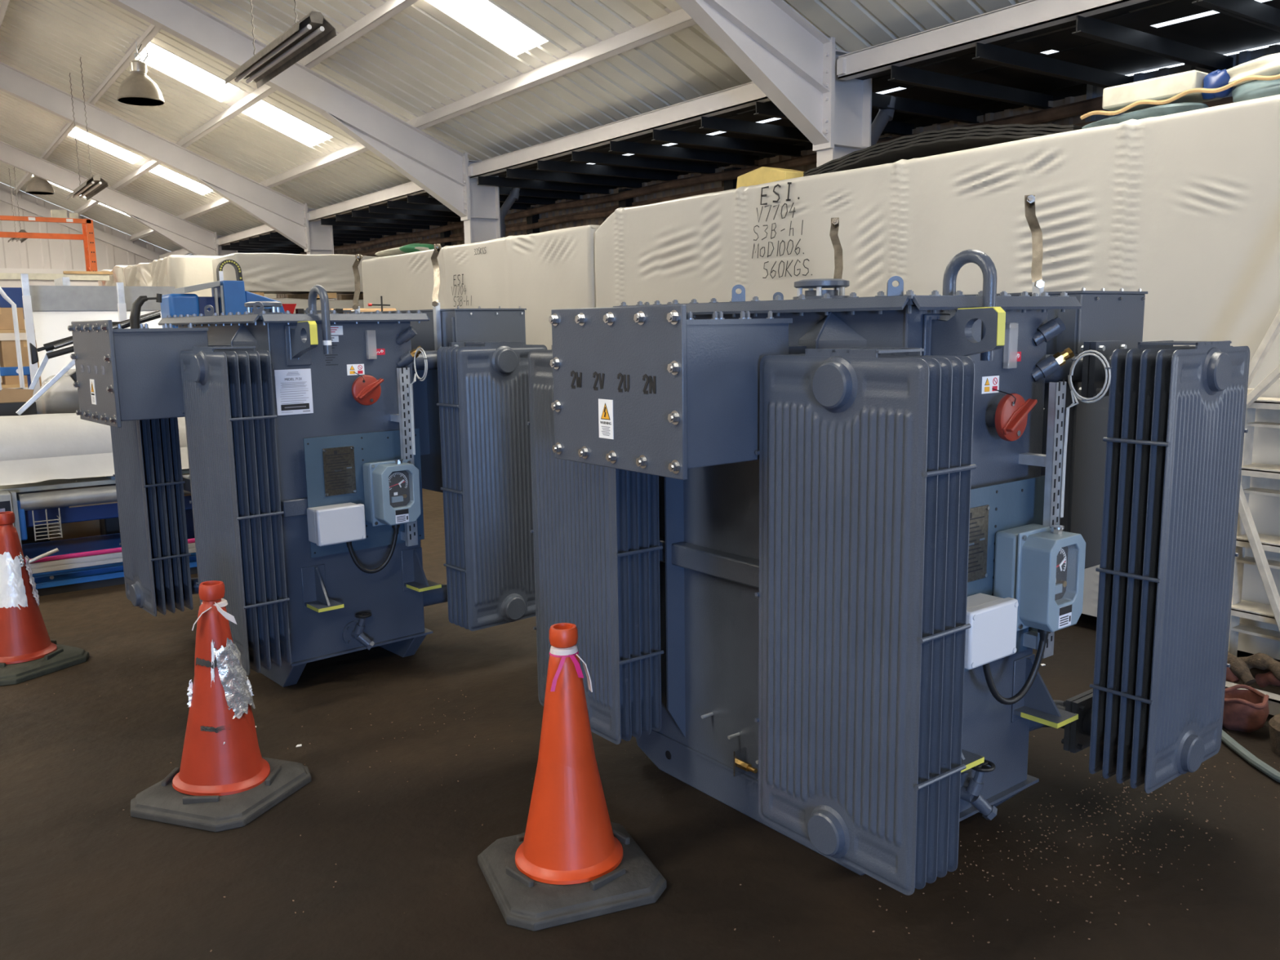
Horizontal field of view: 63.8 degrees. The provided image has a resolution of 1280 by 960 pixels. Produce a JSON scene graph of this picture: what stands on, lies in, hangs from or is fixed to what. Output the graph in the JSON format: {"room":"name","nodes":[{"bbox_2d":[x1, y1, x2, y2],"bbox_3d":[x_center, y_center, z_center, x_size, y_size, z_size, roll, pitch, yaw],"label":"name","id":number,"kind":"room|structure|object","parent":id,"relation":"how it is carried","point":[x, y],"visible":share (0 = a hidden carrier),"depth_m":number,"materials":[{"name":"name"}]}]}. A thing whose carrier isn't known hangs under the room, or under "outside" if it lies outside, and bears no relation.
{"room":"industrial warehouse","nodes":[
{"label":"industrial warehouse","id":0,"kind":"room"},
{"bbox_2d":[0,271,112,395],"bbox_3d":[-8.978,-1.817,15.129,2.400,2.480,0.120,-7,11,-35],"label":"wall","id":1,"kind":"structure","parent":0,"point":[76,277],"depth_m":15.13,"materials":[{"name":"brown wood"}]},
{"bbox_2d":[0,182,170,269],"bbox_3d":[-17.795,-5.019,24.275,12.850,6.300,0.050,-7,11,-35],"label":"wall","id":2,"kind":"structure","parent":0,"point":[32,253],"depth_m":26.16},
{"bbox_2d":[0,267,104,273],"bbox_3d":[-17.788,-4.972,24.230,12.600,0.120,0.060,-7,11,-35],"label":"steel beam","id":3,"kind":"structure","parent":2,"relation":"attached to","point":[2,269],"depth_m":26.00,"materials":[{"name":"metal"}]},
{"bbox_2d":[0,190,160,261],"bbox_3d":[-17.794,-6.508,23.971,12.600,2.864,0.080,-7,11,-35],"label":"steel beam","id":4,"kind":"structure","parent":2,"relation":"attached to","point":[5,197],"depth_m":26.59,"materials":[{"name":"metal"}]},
{"bbox_2d":[499,187,519,238],"bbox_3d":[-1.712,-2.186,13.748,0.366,3.416,0.128,-7,11,-35],"label":"downpipe","id":5,"kind":"object","parent":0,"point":[513,196],"visible":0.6,"depth_m":13.48,"materials":[{"name":"grey"}]},
{"bbox_2d":[0,0,1028,251],"bbox_3d":[-4.222,-5.007,10.839,6.620,2.818,37.500,-7,11,-35],"label":"ceiling","id":6,"kind":"structure","parent":0,"point":[421,58],"depth_m":11.68,"materials":[{"name":"metal"}]},
{"bbox_2d":[25,175,54,195],"bbox_3d":[-12.200,-6.206,20.861,0.524,0.758,0.524,-7,11,-35],"label":"lamp","id":7,"kind":"object","parent":6,"relation":"hanging from","point":[36,185],"visible":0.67,"depth_m":20.75,"materials":[{"name":"metal"}]},
{"bbox_2d":[41,93,91,159],"bbox_3d":[-10.144,-6.137,18.110,0.070,0.191,6.116,-7,11,-35],"label":"steel beam","id":8,"kind":"structure","parent":6,"relation":"attached to","point":[66,130],"depth_m":18.49,"materials":[{"name":"metal"}]},
{"bbox_2d":[66,57,108,200],"bbox_3d":[-7.880,-4.937,14.500,0.270,1.737,1.900,-7,11,-35],"label":"batten","id":9,"kind":"object","parent":6,"relation":"hanging from","point":[95,184],"visible":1,"depth_m":14.38,"materials":[{"name":"grey metal"}]},
{"bbox_2d":[68,127,142,164],"bbox_3d":[-9.666,-6.032,18.497,1.120,0.491,0.890,-7,11,-35],"label":"window","id":10,"kind":"structure","parent":6,"relation":"attached to","point":[81,135],"depth_m":18.51,"materials":[{"name":"white"}]},
{"bbox_2d":[88,23,160,105],"bbox_3d":[-6.571,-5.437,13.191,0.070,0.191,6.116,-7,11,-35],"label":"steel beam","id":11,"kind":"structure","parent":6,"relation":"attached to","point":[151,32],"depth_m":13.30,"materials":[{"name":"metal"}]},
{"bbox_2d":[116,41,164,106],"bbox_3d":[-6.040,-4.950,12.388,0.524,0.757,0.524,-7,11,-35],"label":"lamp","id":12,"kind":"object","parent":6,"relation":"hanging from","point":[138,88],"visible":0.99,"depth_m":12.30,"materials":[{"name":"metal"}]},
{"bbox_2d":[114,137,182,191],"bbox_3d":[-9.113,-5.746,18.914,0.070,0.191,6.116,-7,11,-35],"label":"steel beam","id":13,"kind":"structure","parent":6,"relation":"attached to","point":[146,166],"depth_m":19.23,"materials":[{"name":"white paint"}]},
{"bbox_2d":[149,164,212,195],"bbox_3d":[-8.664,-5.652,19.278,1.050,0.462,0.890,-7,11,-35],"label":"window","id":14,"kind":"structure","parent":6,"relation":"attached to","point":[160,171],"depth_m":19.31,"materials":[{"name":"white"}]},
{"bbox_2d":[135,42,239,102],"bbox_3d":[-5.914,-5.297,13.332,1.120,0.491,0.940,-7,11,-35],"label":"window","id":15,"kind":"structure","parent":6,"relation":"attached to","point":[158,58],"depth_m":13.34,"materials":[{"name":"white"}]},
{"bbox_2d":[182,177,267,220],"bbox_3d":[-8.050,-5.342,19.743,0.070,0.191,6.116,-7,11,-35],"label":"steel beam","id":16,"kind":"structure","parent":6,"relation":"attached to","point":[220,202],"depth_m":20.48,"materials":[{"name":"white paint"}]},
{"bbox_2d":[180,56,306,148],"bbox_3d":[-5.540,-5.046,13.995,0.070,0.191,6.116,-7,11,-35],"label":"steel beam","id":17,"kind":"structure","parent":6,"relation":"attached to","point":[245,100],"depth_m":14.00,"materials":[{"name":"metal"}]},
{"bbox_2d":[225,0,336,88],"bbox_3d":[-2.833,-4.015,7.853,0.270,1.577,1.950,-7,11,-35],"label":"heater","id":18,"kind":"object","parent":6,"relation":"hanging from","point":[313,31],"visible":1,"depth_m":7.78,"materials":[{"name":"grey metal"}]},
{"bbox_2d":[242,100,331,146],"bbox_3d":[-4.913,-4.917,14.114,1.050,0.462,0.940,-7,11,-35],"label":"window","id":19,"kind":"structure","parent":6,"relation":"attached to","point":[264,113],"depth_m":14.14,"materials":[{"name":"white"}]},
{"bbox_2d":[266,114,417,188],"bbox_3d":[-4.477,-4.643,14.824,0.070,0.191,6.116,-7,11,-35],"label":"steel beam","id":20,"kind":"structure","parent":6,"relation":"attached to","point":[356,148],"depth_m":15.12,"materials":[{"name":"metal"}]},
{"bbox_2d":[303,0,418,68],"bbox_3d":[-1.955,-4.344,9.059,0.070,0.191,6.156,-7,11,-35],"label":"steel beam","id":21,"kind":"structure","parent":6,"relation":"attached to","point":[389,8],"depth_m":10.22,"materials":[{"name":"metal"}]},
{"bbox_2d":[425,0,546,56],"bbox_3d":[-1.474,-4.244,9.380,1.050,0.462,0.660,-7,11,-35],"label":"window","id":22,"kind":"structure","parent":6,"relation":"attached to","point":[482,17],"depth_m":9.46,"materials":[{"name":"white"}]},
{"bbox_2d":[413,8,697,130],"bbox_3d":[-0.892,-3.941,9.889,0.070,0.191,6.156,-7,11,-35],"label":"steel beam","id":23,"kind":"structure","parent":6,"relation":"attached to","point":[677,20],"depth_m":9.58,"materials":[{"name":"metal"}]},
{"bbox_2d":[0,488,1279,959],"bbox_3d":[-6.187,0.217,10.155,14.800,0.120,37.900,-7,11,-35],"label":"floor","id":24,"kind":"structure","parent":0,"point":[82,877],"depth_m":3.22,"materials":[{"name":"concrete"}]},
{"bbox_2d":[0,286,41,414],"bbox_3d":[-4.744,-0.497,7.805,0.300,1.962,0.600,-7,11,-35],"label":"trolley","id":25,"kind":"object","parent":24,"relation":"on","point":[2,293],"visible":0.22,"depth_m":7.75,"materials":[{"name":"white metal"}]},
{"bbox_2d":[0,387,49,544],"bbox_3d":[-4.537,-0.042,7.261,0.520,1.220,0.520,-7,11,-35],"label":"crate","id":26,"kind":"object","parent":24,"relation":"on","point":[11,400],"visible":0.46,"depth_m":7.12,"materials":[{"name":"grey plastic"}]},
{"bbox_2d":[20,273,42,413],"bbox_3d":[-4.820,-0.606,8.232,0.150,2.050,0.150,-7,11,-35],"label":"square post","id":27,"kind":"object","parent":24,"relation":"on","point":[26,297],"visible":0.44,"depth_m":8.12,"materials":[{"name":"metal"}]},
{"bbox_2d":[0,276,70,388],"bbox_3d":[-5.970,-0.843,9.726,1.130,2.100,0.600,-7,11,-35],"label":"shelving","id":28,"kind":"object","parent":24,"relation":"on","point":[15,294],"visible":0.22,"depth_m":9.83,"materials":[{"name":"metal"}]},
{"bbox_2d":[0,307,25,329],"bbox_3d":[-5.979,-1.497,9.565,0.400,0.202,0.404,-7,11,-35],"label":"carton","id":29,"kind":"object","parent":28,"relation":"on","point":[6,313],"visible":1,"depth_m":9.45,"materials":[{"name":"brown cardboard"}]},
{"bbox_2d":[0,339,41,384],"bbox_3d":[-5.811,-1.122,9.740,0.400,0.402,0.404,-7,11,-35],"label":"carton","id":30,"kind":"object","parent":28,"relation":"on","point":[8,357],"visible":0.49,"depth_m":9.51,"materials":[{"name":"brown cardboard"}]},
{"bbox_2d":[0,511,89,685],"bbox_3d":[-3.001,0.528,4.925,0.470,0.755,0.470,3,10,26],"label":"traffic cone","id":31,"kind":"object","parent":24,"relation":"on","point":[27,651],"visible":1,"depth_m":4.86,"materials":[{"name":"plastic"}]},
{"bbox_2d":[0,209,97,271],"bbox_3d":[-10.491,-2.672,17.160,2.650,3.600,0.533,-7,11,-35],"label":"gantry","id":32,"kind":"object","parent":24,"relation":"on","point":[87,236],"visible":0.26,"depth_m":17.42,"materials":[{"name":"metal"}]},
{"bbox_2d":[44,390,100,541],"bbox_3d":[-4.186,-0.160,7.651,0.500,1.324,0.416,-7,11,-35],"label":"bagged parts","id":33,"kind":"object","parent":24,"relation":"on","point":[57,402],"visible":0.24,"depth_m":7.49,"materials":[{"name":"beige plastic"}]},
{"bbox_2d":[15,293,162,535],"bbox_3d":[-3.825,-0.367,7.227,0.959,1.852,0.332,-7,11,-35],"label":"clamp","id":34,"kind":"object","parent":24,"relation":"on","point":[108,526],"visible":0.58,"depth_m":7.08,"materials":[{"name":"black metal"}]},
{"bbox_2d":[0,468,197,595],"bbox_3d":[-3.255,0.266,6.940,2.650,0.672,0.704,-7,11,-35],"label":"storage rack","id":35,"kind":"object","parent":24,"relation":"on","point":[53,501],"visible":0.35,"depth_m":6.50,"materials":[{"name":"blue metal"}]},
{"bbox_2d":[31,507,62,541],"bbox_3d":[-3.652,0.262,6.327,0.148,0.185,0.144,-7,11,-35],"label":"wire basket","id":36,"kind":"object","parent":35,"relation":"on","point":[33,508],"depth_m":6.28,"materials":[{"name":"grey metal"}]},
{"bbox_2d":[0,413,189,485],"bbox_3d":[-3.417,-0.261,6.800,1.730,0.402,0.521,-7,11,-35],"label":"roll","id":37,"kind":"object","parent":35,"relation":"on","point":[40,447],"visible":0.36,"depth_m":6.46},
{"bbox_2d":[106,468,189,479],"bbox_3d":[-2.846,-0.108,7.211,1.600,0.027,0.300,-7,11,-35],"label":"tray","id":38,"kind":"object","parent":35,"relation":"on","point":[186,471],"depth_m":6.88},
{"bbox_2d":[29,285,175,413],"bbox_3d":[-4.604,-0.699,9.032,1.180,1.985,0.345,-7,11,-35],"label":"panel","id":39,"kind":"object","parent":24,"relation":"on","point":[54,308],"visible":0.18,"depth_m":8.84,"materials":[{"name":"white metal"}]},
{"bbox_2d":[98,265,128,286],"bbox_3d":[-8.979,-2.429,18.575,1.315,2.649,3.900,-7,11,-35],"label":"pack","id":40,"kind":"object","parent":24,"relation":"on","point":[117,276],"visible":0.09,"depth_m":16.75},
{"bbox_2d":[0,140,238,256],"bbox_3d":[-14.174,-4.229,19.260,12.960,6.150,0.240,-7,11,-35],"label":"steel beam","id":41,"kind":"structure","parent":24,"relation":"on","point":[197,240],"depth_m":21.61,"materials":[{"name":"metal"}]},
{"bbox_2d":[0,62,337,300],"bbox_3d":[-10.601,-3.530,14.341,12.960,6.150,0.240,-7,11,-35],"label":"steel beam","id":42,"kind":"structure","parent":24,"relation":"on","point":[286,215],"depth_m":16.54,"materials":[{"name":"metal"}]},
{"bbox_2d":[123,254,276,298],"bbox_3d":[-6.619,-1.951,15.412,1.418,2.591,3.450,-7,11,-35],"label":"pack","id":43,"kind":"object","parent":24,"relation":"on","point":[177,271],"visible":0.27,"depth_m":13.75},
{"bbox_2d":[130,580,311,832],"bbox_3d":[-1.455,0.719,3.524,0.470,0.756,0.470,2,9,19],"label":"traffic cone","id":44,"kind":"object","parent":24,"relation":"on","point":[223,781],"visible":1,"depth_m":3.45,"materials":[{"name":"plastic"}]},
{"bbox_2d":[160,259,285,538],"bbox_3d":[-3.295,-0.635,8.048,0.960,2.119,0.670,-7,11,-35],"label":"machine","id":45,"kind":"object","parent":24,"relation":"on","point":[228,296],"visible":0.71,"depth_m":7.70,"materials":[{"name":"blue metal"}]},
{"bbox_2d":[106,0,500,244],"bbox_3d":[-7.028,-2.830,9.422,12.960,6.150,0.240,-7,11,-35],"label":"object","id":46,"kind":"structure","parent":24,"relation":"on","point":[439,169],"depth_m":11.99,"materials":[{"name":"white paint"}]},
{"bbox_2d":[306,181,426,221],"bbox_3d":[-3.931,-4.182,15.286,0.135,0.162,5.880,-7,11,-35],"label":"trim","id":47,"kind":"structure","parent":46,"relation":"attached to","point":[402,191],"depth_m":15.49,"materials":[{"name":"white paint"}]},
{"bbox_2d":[67,244,546,687],"bbox_3d":[-1.581,-0.139,5.031,1.901,2.000,1.788,-8,12,-41],"label":"transformer","id":48,"kind":"object","parent":24,"relation":"on","point":[314,440],"visible":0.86,"depth_m":4.59,"materials":[{"name":"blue metal"}]},
{"bbox_2d":[280,371,310,413],"bbox_3d":[-1.478,-0.376,4.405,0.128,0.173,0.001,-8,12,-41],"label":"print","id":49,"kind":"object","parent":48,"relation":"on","point":[295,386],"depth_m":4.41,"materials":[{"name":"white"}]},
{"bbox_2d":[390,366,417,546],"bbox_3d":[-1.086,-0.110,4.721,0.059,0.822,0.116,-7,11,-35],"label":"tray","id":50,"kind":"object","parent":48,"relation":"on","point":[402,412],"depth_m":4.68,"materials":[{"name":"metal"}]},
{"bbox_2d":[271,297,364,313],"bbox_3d":[-4.451,-1.446,13.935,2.140,1.976,1.072,-7,11,-35],"label":"pack","id":51,"kind":"object","parent":24,"relation":"on","point":[300,303],"visible":0.03,"depth_m":13.39},
{"bbox_2d":[341,293,363,299],"bbox_3d":[-3.791,-2.534,14.223,0.320,0.070,1.030,-7,11,-35],"label":"bearer","id":52,"kind":"object","parent":51,"relation":"on","point":[361,295],"visible":0.24,"depth_m":14.27,"materials":[{"name":"brown wood"}]},
{"bbox_2d":[212,253,377,294],"bbox_3d":[-4.447,-2.742,13.721,2.120,0.482,1.124,-7,11,-35],"label":"pack","id":53,"kind":"object","parent":52,"relation":"on","point":[265,273],"visible":0.79,"depth_m":13.13},
{"bbox_2d":[361,224,599,350],"bbox_3d":[-1.576,-1.352,11.235,0.959,2.362,5.290,-7,11,-35],"label":"pack","id":54,"kind":"object","parent":24,"relation":"on","point":[540,273],"visible":0.32,"depth_m":9.95,"materials":[{"name":"beige"}]},
{"bbox_2d":[374,243,434,257],"bbox_3d":[-2.871,-2.824,12.692,0.630,0.132,1.195,-7,11,-35],"label":"sack","id":55,"kind":"object","parent":54,"relation":"on","point":[413,247],"visible":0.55,"depth_m":12.26,"materials":[{"name":"green"}]},
{"bbox_2d":[399,243,434,253],"bbox_3d":[-2.633,-2.782,12.349,0.526,0.117,0.322,-7,11,-35],"label":"print","id":56,"kind":"object","parent":55,"relation":"attached to","point":[413,247],"depth_m":12.20,"materials":[{"name":"green"}]},
{"bbox_2d":[477,622,666,931],"bbox_3d":[-0.211,0.787,2.963,0.470,0.755,0.470,-4,9,-21],"label":"traffic cone","id":57,"kind":"object","parent":24,"relation":"on","point":[571,863],"visible":1,"depth_m":2.89,"materials":[{"name":"plastic"}]},
{"bbox_2d":[26,666,1276,959],"bbox_3d":[0.040,0.964,4.268,4.113,0.002,4.399,-7,11,-35],"label":"chips","id":58,"kind":"object","parent":24,"relation":"on","point":[1206,820],"visible":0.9,"depth_m":3.19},
{"bbox_2d":[675,0,871,167],"bbox_3d":[-3.431,-2.126,4.471,12.960,6.150,0.240,-7,11,-35],"label":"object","id":59,"kind":"structure","parent":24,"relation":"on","point":[788,59],"depth_m":7.65,"materials":[{"name":"white paint"}]},
{"bbox_2d":[467,81,770,178],"bbox_3d":[-0.346,-3.480,10.351,0.135,0.162,5.920,-7,11,-35],"label":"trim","id":60,"kind":"structure","parent":59,"relation":"attached to","point":[744,95],"depth_m":9.96,"materials":[{"name":"white paint"}]},
{"bbox_2d":[871,96,896,146],"bbox_3d":[1.978,-1.463,8.668,0.366,3.416,0.128,-7,11,-35],"label":"downpipe","id":61,"kind":"object","parent":24,"relation":"on","point":[881,120],"visible":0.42,"depth_m":8.41,"materials":[{"name":"grey"}]},
{"bbox_2d":[526,195,1249,895],"bbox_3d":[0.705,0.079,3.386,1.901,2.000,1.788,-7,11,-37],"label":"transformer","id":62,"kind":"object","parent":24,"relation":"on","point":[813,553],"visible":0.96,"depth_m":2.91,"materials":[{"name":"blue metal"}]},
{"bbox_2d":[1018,379,1066,658],"bbox_3d":[1.177,0.113,3.044,0.054,0.822,0.114,-7,11,-35],"label":"tray","id":63,"kind":"object","parent":62,"relation":"on","point":[1054,460],"depth_m":3.00,"materials":[{"name":"metal"}]},
{"bbox_2d":[594,94,1279,660],"bbox_3d":[1.763,-0.736,6.619,0.974,2.444,6.050,-7,11,-35],"label":"pack","id":64,"kind":"object","parent":24,"relation":"on","point":[1182,209],"visible":0.34,"depth_m":5.26,"materials":[{"name":"beige"}]},
{"bbox_2d":[736,166,804,188],"bbox_3d":[0.986,-2.199,7.525,0.300,0.155,0.529,-7,11,-35],"label":"foam block","id":65,"kind":"object","parent":64,"relation":"on","point":[763,175],"visible":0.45,"depth_m":7.40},
{"bbox_2d":[803,124,1082,176],"bbox_3d":[1.930,-2.097,6.559,0.420,0.192,2.073,-7,11,-35],"label":"stack","id":66,"kind":"object","parent":64,"relation":"on","point":[931,143],"visible":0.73,"depth_m":6.46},
{"bbox_2d":[1080,53,1279,128],"bbox_3d":[2.859,-1.899,5.040,0.500,0.250,1.355,-7,11,-35],"label":"stacked material","id":67,"kind":"object","parent":64,"relation":"on","point":[1259,77],"visible":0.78,"depth_m":4.92,"materials":[{"name":"multicoloured fabric"}]},
{"bbox_2d":[1102,70,1222,113],"bbox_3d":[2.674,-1.979,5.269,0.300,0.107,0.480,-7,11,-35],"label":"board","id":68,"kind":"object","parent":67,"relation":"on","point":[1115,98],"visible":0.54,"depth_m":5.17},
{"bbox_2d":[1222,684,1269,733],"bbox_3d":[2.352,0.895,4.026,0.203,0.145,0.213,-7,11,-35],"label":"pot","id":69,"kind":"object","parent":24,"relation":"on","point":[1247,710],"visible":0.77,"depth_m":3.96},
{"bbox_2d":[1221,729,1279,782],"bbox_3d":[2.247,1.002,3.688,0.170,0.037,0.917,-2,9,-11],"label":"hose","id":70,"kind":"object","parent":24,"relation":"on","point":[1226,739],"visible":0.62,"depth_m":3.69,"materials":[{"name":"grey"}]},
{"bbox_2d":[1225,680,1279,715],"bbox_3d":[2.744,0.951,3.802,0.120,0.093,1.190,-7,11,-35],"label":"channel","id":71,"kind":"object","parent":24,"relation":"on","point":[1273,701],"visible":0.07,"depth_m":4.08,"materials":[{"name":"silver metal"}]},
{"bbox_2d":[1226,651,1279,688],"bbox_3d":[2.663,0.820,4.186,0.155,0.177,0.994,-9,12,-43],"label":"sling","id":72,"kind":"object","parent":24,"relation":"on","point":[1239,668],"visible":0.58,"depth_m":4.29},
{"bbox_2d":[1227,309,1279,656],"bbox_3d":[3.149,-0.153,3.679,0.222,2.300,2.072,-7,11,-35],"label":"ladder","id":73,"kind":"object","parent":24,"relation":"on","point":[1252,548],"visible":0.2,"depth_m":4.42,"materials":[{"name":"white metal"}]},
{"bbox_2d":[1268,713,1279,756],"bbox_3d":[2.434,0.941,3.768,0.230,0.130,0.228,-7,11,-35],"label":"ball","id":74,"kind":"object","parent":24,"relation":"on","point":[1274,722],"visible":1,"depth_m":3.77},
{"bbox_3d":[-2.549,0.505,6.985,0.120,0.165,0.060,-7,11,-35],"label":"block","id":75,"kind":"object","parent":24,"relation":"on","visible":0},
{"bbox_2d":[29,542,195,573],"bbox_3d":[-3.075,0.459,6.590,2.100,0.061,0.040,-7,11,-35],"label":"roll","id":76,"kind":"object","parent":75,"relation":"on","point":[113,557],"visible":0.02,"depth_m":6.31,"materials":[{"name":"grey"}]},
{"bbox_2d":[24,537,195,563],"bbox_3d":[-3.096,0.417,6.569,1.950,0.028,0.028,-7,11,-35],"label":"tube","id":77,"kind":"object","parent":76,"relation":"on","point":[189,540],"visible":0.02,"depth_m":6.32,"materials":[{"name":"pink"}]},
{"bbox_3d":[0.166,-1.421,-0.480,12.960,6.150,0.240,-7,11,-35],"label":"frame","id":78,"kind":"object","parent":24,"relation":"on","visible":0},
{"bbox_2d":[836,0,1148,79],"bbox_3d":[3.250,-2.776,5.400,0.135,0.162,5.920,-7,11,-35],"label":"steel beam","id":79,"kind":"structure","parent":78,"relation":"attached to","point":[1029,15],"depth_m":6.81,"materials":[{"name":"metal"}]},
{"bbox_2d":[188,0,1279,255],"bbox_3d":[-3.114,-4.358,15.905,1.920,0.182,31.000,-7,11,-35],"label":"ceiling","id":80,"kind":"structure","parent":0,"point":[1218,33],"depth_m":7.47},
{"bbox_2d":[216,224,276,245],"bbox_3d":[-7.505,-4.882,20.205,0.135,0.162,5.880,-7,11,-35],"label":"steel beam","id":81,"kind":"structure","parent":80,"relation":"attached to","point":[264,229],"depth_m":20.85,"materials":[{"name":"white paint"}]},
{"bbox_2d":[275,44,1279,300],"bbox_3d":[-2.350,-2.636,16.704,0.065,3.432,30.800,-7,11,-35],"label":"wall","id":82,"kind":"structure","parent":0,"point":[1076,119],"depth_m":11.23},
{"bbox_2d":[332,225,413,232],"bbox_3d":[-4.954,-4.513,18.378,1.990,0.110,0.060,-7,11,-35],"label":"steel beam","id":83,"kind":"structure","parent":82,"relation":"attached to","point":[334,227],"depth_m":18.47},
{"bbox_2d":[320,217,429,229],"bbox_3d":[-4.533,-4.430,17.800,1.990,0.110,0.060,-7,11,-35],"label":"steel beam","id":84,"kind":"structure","parent":82,"relation":"attached to","point":[328,221],"depth_m":17.72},
{"bbox_2d":[335,214,447,226],"bbox_3d":[-4.113,-4.348,17.221,1.990,0.110,0.060,-7,11,-35],"label":"steel beam","id":85,"kind":"structure","parent":82,"relation":"attached to","point":[348,218],"depth_m":17.14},
{"bbox_2d":[351,209,462,222],"bbox_3d":[-3.692,-4.266,16.642,1.990,0.110,0.060,-7,11,-35],"label":"steel beam","id":86,"kind":"structure","parent":82,"relation":"attached to","point":[360,213],"depth_m":16.54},
{"bbox_2d":[368,205,460,217],"bbox_3d":[-3.272,-4.183,16.063,1.990,0.110,0.060,-7,11,-35],"label":"steel beam","id":87,"kind":"structure","parent":82,"relation":"attached to","point":[372,209],"depth_m":15.86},
{"bbox_2d":[386,200,500,211],"bbox_3d":[-2.852,-4.101,15.485,1.990,0.110,0.060,-7,11,-35],"label":"steel beam","id":88,"kind":"structure","parent":82,"relation":"attached to","point":[391,204],"depth_m":15.16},
{"bbox_2d":[406,195,532,209],"bbox_3d":[-2.431,-4.019,14.906,1.990,0.110,0.060,-7,11,-35],"label":"steel beam","id":89,"kind":"structure","parent":82,"relation":"attached to","point":[420,199],"depth_m":14.53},
{"bbox_2d":[428,194,556,204],"bbox_3d":[-2.011,-3.936,14.327,1.990,0.110,0.060,-7,11,-35],"label":"steel beam","id":90,"kind":"structure","parent":82,"relation":"attached to","point":[522,199],"depth_m":14.66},
{"bbox_2d":[498,186,583,199],"bbox_3d":[-1.591,-3.854,13.749,1.990,0.110,0.060,-7,11,-35],"label":"steel beam","id":91,"kind":"structure","parent":82,"relation":"attached to","point":[502,190],"depth_m":13.95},
{"bbox_2d":[346,187,736,256],"bbox_3d":[-3.122,-4.029,17.190,0.083,0.113,21.002,-7,11,-35],"label":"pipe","id":92,"kind":"object","parent":82,"relation":"attached to","point":[606,213],"visible":0.3,"depth_m":14.64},
{"bbox_2d":[477,176,613,194],"bbox_3d":[-1.170,-3.772,13.170,1.990,0.110,0.060,-7,11,-35],"label":"steel beam","id":93,"kind":"structure","parent":82,"relation":"attached to","point":[482,180],"depth_m":13.11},
{"bbox_2d":[505,168,644,187],"bbox_3d":[-0.750,-3.689,12.591,1.990,0.110,0.060,-7,11,-35],"label":"steel beam","id":94,"kind":"structure","parent":82,"relation":"attached to","point":[523,174],"depth_m":12.54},
{"bbox_2d":[536,160,679,181],"bbox_3d":[-0.330,-3.607,12.012,1.990,0.110,0.060,-7,11,-35],"label":"steel beam","id":95,"kind":"structure","parent":82,"relation":"attached to","point":[550,166],"depth_m":11.96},
{"bbox_2d":[570,151,717,173],"bbox_3d":[0.091,-3.525,11.434,1.990,0.110,0.060,-7,11,-35],"label":"steel beam","id":96,"kind":"structure","parent":82,"relation":"attached to","point":[581,156],"depth_m":11.38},
{"bbox_2d":[608,140,759,166],"bbox_3d":[0.511,-3.442,10.855,1.990,0.110,0.060,-7,11,-35],"label":"steel beam","id":97,"kind":"structure","parent":82,"relation":"attached to","point":[624,147],"depth_m":10.79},
{"bbox_2d":[300,96,1103,254],"bbox_3d":[-2.573,-4.088,16.336,0.099,0.129,23.403,-7,11,-35],"label":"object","id":98,"kind":"object","parent":82,"relation":"attached to","point":[1086,106],"visible":0.54,"depth_m":11.76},
{"bbox_2d":[651,128,804,156],"bbox_3d":[0.932,-3.360,10.276,1.990,0.110,0.060,-7,11,-35],"label":"steel beam","id":99,"kind":"structure","parent":82,"relation":"attached to","point":[660,135],"depth_m":10.21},
{"bbox_2d":[699,115,811,142],"bbox_3d":[1.352,-3.278,9.698,1.990,0.110,0.060,-7,11,-35],"label":"steel beam","id":100,"kind":"structure","parent":82,"relation":"attached to","point":[713,123],"depth_m":9.46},
{"bbox_2d":[343,96,1233,254],"bbox_3d":[-2.405,-3.980,16.474,0.050,0.100,30.800,-7,11,-35],"label":"steel beam","id":101,"kind":"structure","parent":82,"relation":"attached to","point":[1225,100],"depth_m":13.23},
{"bbox_2d":[753,101,914,135],"bbox_3d":[1.772,-3.195,9.119,1.990,0.110,0.060,-7,11,-35],"label":"steel beam","id":102,"kind":"structure","parent":82,"relation":"attached to","point":[766,108],"depth_m":8.81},
{"bbox_2d":[871,92,979,123],"bbox_3d":[2.193,-3.113,8.540,1.990,0.110,0.060,-7,11,-35],"label":"steel beam","id":103,"kind":"structure","parent":82,"relation":"attached to","point":[881,101],"depth_m":8.70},
{"bbox_2d":[888,65,1053,109],"bbox_3d":[2.613,-3.031,7.962,1.990,0.110,0.060,-7,11,-35],"label":"steel beam","id":104,"kind":"structure","parent":82,"relation":"attached to","point":[901,74],"depth_m":7.88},
{"bbox_2d":[972,42,1133,88],"bbox_3d":[3.034,-2.948,7.383,1.990,0.110,0.060,-7,11,-35],"label":"steel beam","id":105,"kind":"structure","parent":82,"relation":"attached to","point":[988,52],"depth_m":7.26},
{"bbox_2d":[1071,15,1233,71],"bbox_3d":[3.454,-2.866,6.804,1.990,0.110,0.060,-7,11,-35],"label":"steel beam","id":106,"kind":"structure","parent":82,"relation":"attached to","point":[1088,27],"depth_m":6.71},
{"bbox_2d":[1191,0,1279,32],"bbox_3d":[3.874,-2.784,6.225,1.990,0.110,0.060,-7,11,-35],"label":"steel beam","id":107,"kind":"structure","parent":82,"relation":"attached to","point":[1253,11],"depth_m":5.99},
{"bbox_2d":[509,83,1087,209],"bbox_3d":[-3.733,-2.984,18.885,0.230,3.500,25.600,-7,11,-35],"label":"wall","id":108,"kind":"structure","parent":0,"point":[1078,90],"depth_m":9.10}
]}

